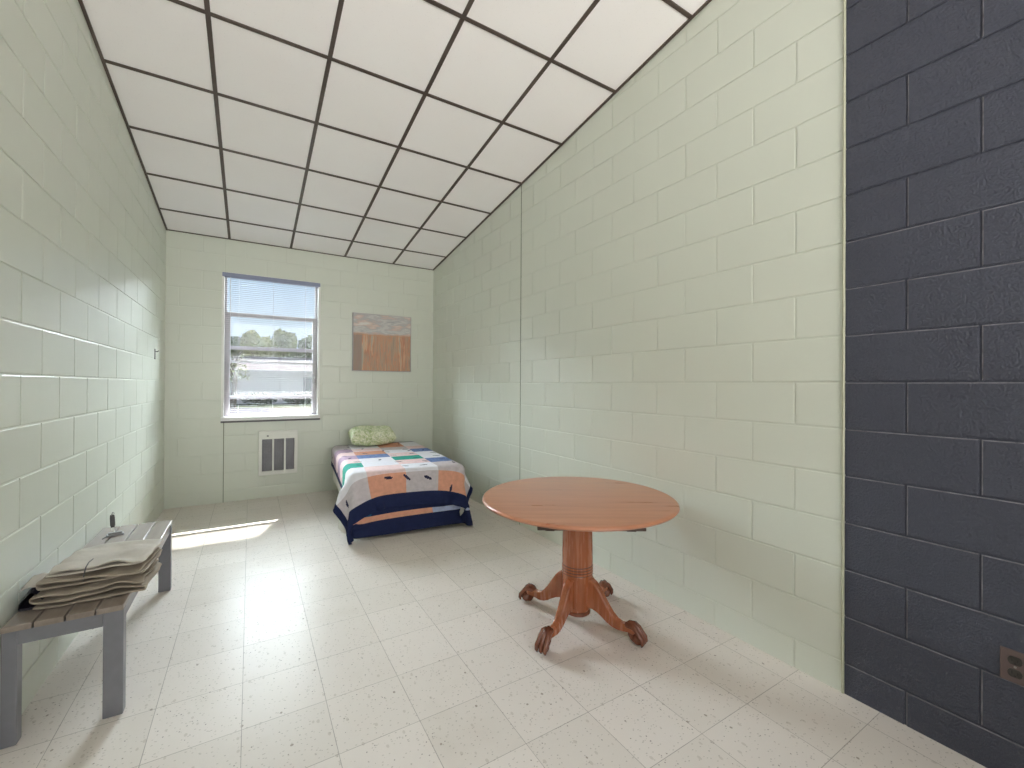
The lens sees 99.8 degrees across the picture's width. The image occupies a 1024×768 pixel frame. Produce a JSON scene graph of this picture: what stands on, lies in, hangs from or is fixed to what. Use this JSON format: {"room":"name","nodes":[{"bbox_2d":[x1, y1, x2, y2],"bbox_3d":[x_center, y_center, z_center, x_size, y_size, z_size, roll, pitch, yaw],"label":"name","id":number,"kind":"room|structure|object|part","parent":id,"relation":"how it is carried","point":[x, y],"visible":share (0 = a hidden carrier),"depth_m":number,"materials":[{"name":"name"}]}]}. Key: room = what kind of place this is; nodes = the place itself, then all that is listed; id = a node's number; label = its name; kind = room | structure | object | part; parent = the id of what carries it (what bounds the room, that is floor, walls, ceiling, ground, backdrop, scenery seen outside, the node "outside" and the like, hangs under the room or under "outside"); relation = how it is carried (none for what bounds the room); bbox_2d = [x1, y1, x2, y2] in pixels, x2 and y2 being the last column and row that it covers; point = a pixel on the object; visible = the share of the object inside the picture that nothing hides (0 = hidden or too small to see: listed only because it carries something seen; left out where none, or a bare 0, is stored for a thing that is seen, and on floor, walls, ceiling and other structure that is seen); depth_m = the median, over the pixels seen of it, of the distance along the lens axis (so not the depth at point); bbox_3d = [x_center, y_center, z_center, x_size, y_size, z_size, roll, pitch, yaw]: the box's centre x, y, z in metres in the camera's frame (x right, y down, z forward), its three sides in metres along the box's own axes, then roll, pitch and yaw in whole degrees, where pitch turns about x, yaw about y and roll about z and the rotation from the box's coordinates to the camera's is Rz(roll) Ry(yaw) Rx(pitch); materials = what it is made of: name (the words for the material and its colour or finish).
{"room":"bedroom","nodes":[
{"label":"bedroom","id":0,"kind":"room"},
{"bbox_2d":[0,0,165,713],"bbox_3d":[-1.718,-0.849,1.174,0.180,4.350,8.191,0,0,-31],"label":"wall","id":1,"kind":"structure","parent":0,"point":[83,231],"depth_m":2.11,"materials":[{"name":"green brick"}]},
{"bbox_2d":[164,230,433,508],"bbox_3d":[-2.447,-0.265,5.418,2.990,3.200,0.180,0,0,-31],"label":"wall","id":2,"kind":"structure","parent":0,"point":[402,402],"depth_m":5.10,"materials":[{"name":"green brick"}]},
{"bbox_2d":[223,423,223,497],"bbox_3d":[-3.238,0.877,4.833,0.007,0.905,0.004,0,0,-31],"label":"trim","id":3,"kind":"structure","parent":2,"relation":"attached to","point":[223,423],"depth_m":4.83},
{"bbox_2d":[220,272,320,422],"bbox_3d":[-2.848,-0.408,5.136,1.022,1.694,0.163,0,0,-31],"label":"window","id":4,"kind":"structure","parent":2,"relation":"in","point":[225,340],"depth_m":5.09,"materials":[{"name":"white metal"}]},
{"bbox_3d":[-2.848,0.397,5.125,1.022,0.044,0.144,0,0,-31],"label":"sill","id":5,"kind":"part","parent":4,"relation":"part of","materials":[{"name":"white paint"}]},
{"bbox_3d":[-2.885,0.372,5.186,0.970,0.040,0.040,0,0,-31],"label":"rail","id":6,"kind":"part","parent":4,"relation":"part of","materials":[{"name":"metal"}]},
{"bbox_3d":[-2.883,0.157,5.186,0.970,0.032,0.040,0,0,-31],"label":"rail","id":7,"kind":"part","parent":4,"relation":"part of","materials":[{"name":"metal"}]},
{"bbox_3d":[-2.881,-0.253,5.188,0.970,0.024,0.040,0,0,-31],"label":"rail","id":8,"kind":"part","parent":4,"relation":"part of","materials":[{"name":"metal"}]},
{"bbox_3d":[-2.880,-0.418,5.188,0.970,0.040,0.040,0,0,-31],"label":"rail","id":9,"kind":"part","parent":4,"relation":"part of","materials":[{"name":"metal"}]},
{"bbox_2d":[222,272,319,416],"bbox_3d":[-2.829,-0.440,5.104,1.010,1.622,0.080,0,0,-31],"label":"blind","id":10,"kind":"object","parent":4,"relation":"attached to","point":[226,274],"visible":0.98,"depth_m":5.09,"materials":[{"name":"white plastic"}]},
{"bbox_3d":[-2.844,0.365,5.118,0.954,0.012,0.022,0,0,-31],"label":"rail","id":11,"kind":"part","parent":10,"relation":"part of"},
{"bbox_3d":[-2.434,-0.639,5.313,0.012,1.142,0.011,0,0,-31],"label":"lift cord","id":12,"kind":"part","parent":10,"relation":"part of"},
{"bbox_3d":[-2.878,-0.803,5.190,0.970,0.044,0.040,0,0,-31],"label":"rail","id":13,"kind":"part","parent":4,"relation":"part of","materials":[{"name":"paint"}]},
{"bbox_2d":[258,429,297,475],"bbox_3d":[-2.758,0.806,5.085,0.406,0.514,0.064,0,0,-31],"label":"wall heater","id":14,"kind":"object","parent":2,"relation":"attached to","point":[277,449],"visible":1,"depth_m":5.07,"materials":[{"name":"white metal"}]},
{"bbox_2d":[262,439,271,470],"bbox_3d":[-2.855,0.828,5.021,0.103,0.373,0.016,0,0,-31],"label":"grille","id":15,"kind":"object","parent":14,"relation":"attached to","point":[266,443],"depth_m":5.02,"materials":[{"name":"grey metal"}]},
{"bbox_2d":[274,438,283,469],"bbox_3d":[-2.751,0.829,5.085,0.103,0.373,0.016,0,0,-31],"label":"grille","id":16,"kind":"object","parent":14,"relation":"attached to","point":[278,442],"depth_m":5.09,"materials":[{"name":"grey metal"}]},
{"bbox_2d":[286,438,293,468],"bbox_3d":[-2.651,0.830,5.145,0.091,0.373,0.016,0,0,-31],"label":"grille","id":17,"kind":"object","parent":14,"relation":"attached to","point":[289,441],"depth_m":5.15,"materials":[{"name":"grey metal"}]},
{"bbox_2d":[352,312,410,371],"bbox_3d":[-1.720,-0.541,5.725,0.762,0.747,0.046,0,0,-31],"label":"painting","id":18,"kind":"object","parent":2,"relation":"attached to","point":[379,342],"visible":1,"depth_m":5.70,"materials":[{"name":"paint"}]},
{"bbox_2d":[78,0,711,270],"bbox_3d":[-0.316,-2.235,1.935,3.390,1.229,8.523,0,0,-31],"label":"ceiling","id":19,"kind":"structure","parent":0,"point":[383,131],"depth_m":3.01,"materials":[{"name":"white tile"}]},
{"bbox_2d":[0,490,985,767],"bbox_3d":[-0.330,1.396,1.912,3.390,0.120,8.411,0,0,-31],"label":"floor","id":20,"kind":"structure","parent":0,"point":[276,640],"depth_m":1.98,"materials":[{"name":"tile"}]},
{"bbox_2d":[0,520,171,749],"bbox_3d":[-2.037,1.106,2.185,0.338,0.442,1.270,0,0,-31],"label":"slatted bench","id":21,"kind":"object","parent":20,"relation":"on","point":[109,613],"visible":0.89,"depth_m":1.70,"materials":[{"name":"grey wood"}]},
{"bbox_3d":[-1.849,1.116,1.591,0.042,0.420,0.046,0,0,-31],"label":"leg","id":22,"kind":"part","parent":21,"relation":"part of","materials":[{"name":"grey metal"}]},
{"bbox_2d":[17,572,47,611],"bbox_3d":[-1.929,0.830,1.765,0.078,0.106,0.210,0,0,-31],"label":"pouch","id":23,"kind":"object","parent":21,"relation":"on","point":[24,605],"visible":0.49,"depth_m":1.70,"materials":[{"name":"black fabric"}]},
{"bbox_3d":[-1.729,0.934,1.662,0.234,0.052,0.042,0,0,-31],"label":"rail","id":24,"kind":"part","parent":21,"relation":"part of","materials":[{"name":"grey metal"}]},
{"bbox_2d":[29,539,163,609],"bbox_3d":[-1.790,0.810,1.892,0.378,0.148,0.366,0,0,-31],"label":"folded blanket","id":25,"kind":"object","parent":21,"relation":"on","point":[106,570],"visible":1,"depth_m":1.81,"materials":[{"name":"beige fabric"}]},
{"bbox_3d":[-1.751,0.768,1.783,0.010,0.065,0.075,0,0,-21],"label":"seam cord","id":26,"kind":"part","parent":25,"relation":"part of","materials":[{"name":"grey fabric"}]},
{"bbox_2d":[103,512,123,538],"bbox_3d":[-2.320,0.818,2.505,0.070,0.134,0.098,0,0,42],"label":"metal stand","id":27,"kind":"object","parent":21,"relation":"on","point":[112,516],"visible":1,"depth_m":2.52,"materials":[{"name":"white metal"}]},
{"bbox_3d":[-2.322,0.875,2.521,0.044,0.020,0.076,0,0,44],"label":"plate","id":28,"kind":"part","parent":27,"relation":"part of","materials":[{"name":"grey metal"}]},
{"bbox_3d":[-1.605,1.118,1.739,0.062,0.420,0.046,0,0,-31],"label":"leg","id":29,"kind":"part","parent":21,"relation":"part of","materials":[{"name":"grey metal"}]},
{"bbox_3d":[-1.914,0.935,2.260,0.040,0.052,1.165,0,0,-31],"label":"rail","id":30,"kind":"part","parent":21,"relation":"part of","materials":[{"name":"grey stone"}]},
{"bbox_3d":[-2.234,1.118,2.774,0.062,0.420,0.046,0,0,-31],"label":"leg","id":31,"kind":"part","parent":21,"relation":"part of","materials":[{"name":"grey metal"}]},
{"bbox_2d":[482,477,679,655],"bbox_3d":[0.371,0.989,2.443,1.081,0.705,1.081,0,0,-31],"label":"pedestal table","id":32,"kind":"object","parent":20,"relation":"on","point":[579,507],"visible":1,"depth_m":2.34,"materials":[{"name":"wood"}]},
{"bbox_3d":[0.209,1.187,2.571,0.291,0.221,0.047,0,0,39],"label":"leg","id":33,"kind":"part","parent":32,"relation":"part of","materials":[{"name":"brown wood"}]},
{"bbox_3d":[0.250,1.187,2.275,0.047,0.221,0.291,0,0,36],"label":"leg","id":34,"kind":"part","parent":32,"relation":"part of","materials":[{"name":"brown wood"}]},
{"bbox_3d":[0.530,1.188,2.314,0.291,0.221,0.047,0,0,39],"label":"leg","id":35,"kind":"part","parent":32,"relation":"part of","materials":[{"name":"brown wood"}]},
{"bbox_3d":[-1.329,1.241,4.753,0.916,0.198,1.820,0,0,-27],"label":"bed","id":36,"kind":"object","parent":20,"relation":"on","visible":0},
{"bbox_3d":[-1.328,0.967,4.754,0.964,0.345,1.880,0,0,-27],"label":"mattress","id":37,"kind":"object","parent":36,"relation":"on","visible":0},
{"bbox_2d":[333,470,463,533],"bbox_3d":[-1.320,1.056,4.697,1.211,0.548,2.000,0,0,-27],"label":"sheet","id":38,"kind":"object","parent":37,"relation":"on","point":[340,526],"visible":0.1,"depth_m":4.08,"materials":[{"name":"white fabric"}]},
{"bbox_2d":[331,441,472,535],"bbox_3d":[-1.306,1.026,4.678,1.312,0.524,2.024,0,0,-27],"label":"patchwork quilt","id":39,"kind":"object","parent":38,"relation":"on","point":[371,479],"visible":0.98,"depth_m":3.95,"materials":[{"name":"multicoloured fabric"}]},
{"bbox_2d":[348,425,396,445],"bbox_3d":[-1.743,0.641,5.365,0.538,0.241,0.325,0,0,-27],"label":"pillow","id":40,"kind":"object","parent":39,"relation":"on","point":[366,435],"visible":1,"depth_m":5.25,"materials":[{"name":"green fabric"}]},
{"bbox_2d":[346,503,472,544],"bbox_3d":[-1.043,1.053,4.176,1.160,0.555,0.907,0,0,-27],"label":"blanket","id":41,"kind":"object","parent":38,"relation":"on","point":[399,519],"visible":0.38,"depth_m":3.83,"materials":[{"name":"blue fabric"}]},
{"bbox_2d":[432,0,1023,767],"bbox_3d":[0.991,-0.829,2.820,0.180,4.350,8.191,0,0,-31],"label":"wall","id":42,"kind":"structure","parent":0,"point":[674,272],"depth_m":2.04,"materials":[{"name":"green paint"}]},
{"bbox_2d":[519,185,521,523],"bbox_3d":[0.083,-0.285,4.135,0.004,3.260,0.007,0,0,-31],"label":"trim","id":43,"kind":"structure","parent":42,"relation":"attached to","point":[521,185],"depth_m":4.13,"materials":[{"name":"paint"}]},
{"bbox_2d":[841,0,845,693],"bbox_3d":[1.451,-0.784,1.882,0.014,4.260,0.012,0,0,-31],"label":"trim","id":44,"kind":"structure","parent":42,"relation":"attached to","point":[844,1],"depth_m":1.88,"materials":[{"name":"paint"}]},
{"bbox_2d":[1000,646,1023,685],"bbox_3d":[1.697,0.955,1.453,0.011,0.108,0.070,0,0,-31],"label":"wall outlet","id":45,"kind":"object","parent":42,"relation":"attached to","point":[1011,661],"visible":1,"depth_m":1.46,"materials":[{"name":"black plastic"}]},
{"bbox_2d":[1007,668,1022,679],"bbox_3d":[1.695,0.976,1.452,0.005,0.027,0.034,0,0,-31],"label":"receptacle","id":46,"kind":"object","parent":45,"relation":"attached to","point":[1012,673],"depth_m":1.45,"materials":[{"name":"black plastic"}]},
{"bbox_2d":[1007,655,1022,666],"bbox_3d":[1.696,0.934,1.452,0.005,0.027,0.034,0,0,-31],"label":"receptacle","id":47,"kind":"object","parent":45,"relation":"attached to","point":[1012,660],"depth_m":1.45,"materials":[{"name":"black plastic"}]},
{"label":"outside","id":48,"kind":"structure","parent":0,"visible":0},
{"bbox_2d":[230,408,271,413],"bbox_3d":[-44.908,1.359,-2.128,81.050,0.100,23.000,0,0,-31],"label":"road","id":49,"kind":"structure","parent":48,"point":[239,410],"depth_m":25.33,"materials":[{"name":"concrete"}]},
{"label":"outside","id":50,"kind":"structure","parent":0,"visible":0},
{"bbox_2d":[269,407,311,412],"bbox_3d":[-9.186,1.619,19.576,2.550,0.100,23.000,0,0,-31],"label":"walkway","id":51,"kind":"structure","parent":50,"point":[288,409],"depth_m":26.41,"materials":[{"name":"concrete"}]},
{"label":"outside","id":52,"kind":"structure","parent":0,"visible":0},
{"bbox_2d":[236,403,311,407],"bbox_3d":[-33.645,1.655,64.983,170.000,0.100,133.989,0,0,-31],"label":"lawn","id":53,"kind":"structure","parent":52,"point":[275,404],"depth_m":31.70,"materials":[{"name":"green plant"}]},
{"bbox_2d":[231,336,243,355],"bbox_3d":[-34.167,-2.208,53.259,4.456,7.564,4.357,0,0,-31],"label":"tree","id":54,"kind":"object","parent":53,"relation":"on","point":[237,339],"visible":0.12,"depth_m":51.92,"materials":[{"name":"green plant"}]},
{"bbox_2d":[230,345,248,407],"bbox_3d":[-18.534,-0.590,28.613,1.997,4.362,1.751,0,0,-31],"label":"sapling","id":55,"kind":"object","parent":53,"relation":"on","point":[234,375],"visible":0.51,"depth_m":28.51,"materials":[{"name":"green plant"}]},
{"bbox_3d":[-18.530,-1.284,28.615,1.997,2.974,1.751,0,0,-31],"label":"crown","id":56,"kind":"part","parent":55,"relation":"part of","materials":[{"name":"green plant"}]},
{"bbox_2d":[239,330,277,356],"bbox_3d":[-27.691,-2.166,47.269,3.987,7.517,4.282,0,0,-31],"label":"tree","id":57,"kind":"object","parent":53,"relation":"on","point":[264,341],"visible":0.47,"depth_m":46.22,"materials":[{"name":"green plant"}]},
{"bbox_2d":[241,392,277,405],"bbox_3d":[-18.200,1.075,31.065,2.406,1.055,1.099,0,0,-31],"label":"shrub","id":58,"kind":"object","parent":53,"relation":"on","point":[268,400],"visible":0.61,"depth_m":31.00,"materials":[{"name":"green plant"}]},
{"bbox_2d":[230,356,311,403],"bbox_3d":[-27.208,-0.445,34.193,21.800,3.970,8.100,0,0,-31],"label":"building","id":59,"kind":"structure","parent":53,"relation":"on","point":[256,383],"depth_m":35.32,"materials":[{"name":"grey"}]},
{"bbox_2d":[272,328,297,356],"bbox_3d":[-30.020,-2.900,55.755,4.332,9.009,4.181,0,0,-31],"label":"tree","id":60,"kind":"object","parent":53,"relation":"on","point":[278,338],"visible":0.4,"depth_m":55.65,"materials":[{"name":"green plant"}]},
{"bbox_2d":[282,392,311,404],"bbox_3d":[-15.989,1.098,32.420,2.470,1.049,1.092,0,0,-31],"label":"shrub","id":61,"kind":"object","parent":53,"relation":"on","point":[302,401],"visible":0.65,"depth_m":32.23,"materials":[{"name":"green plant"}]},
{"bbox_2d":[285,337,311,357],"bbox_3d":[-23.779,-1.947,49.516,4.592,7.138,3.882,0,0,-31],"label":"tree","id":62,"kind":"object","parent":53,"relation":"on","point":[301,343],"visible":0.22,"depth_m":48.62,"materials":[{"name":"green plant"}]}
]}

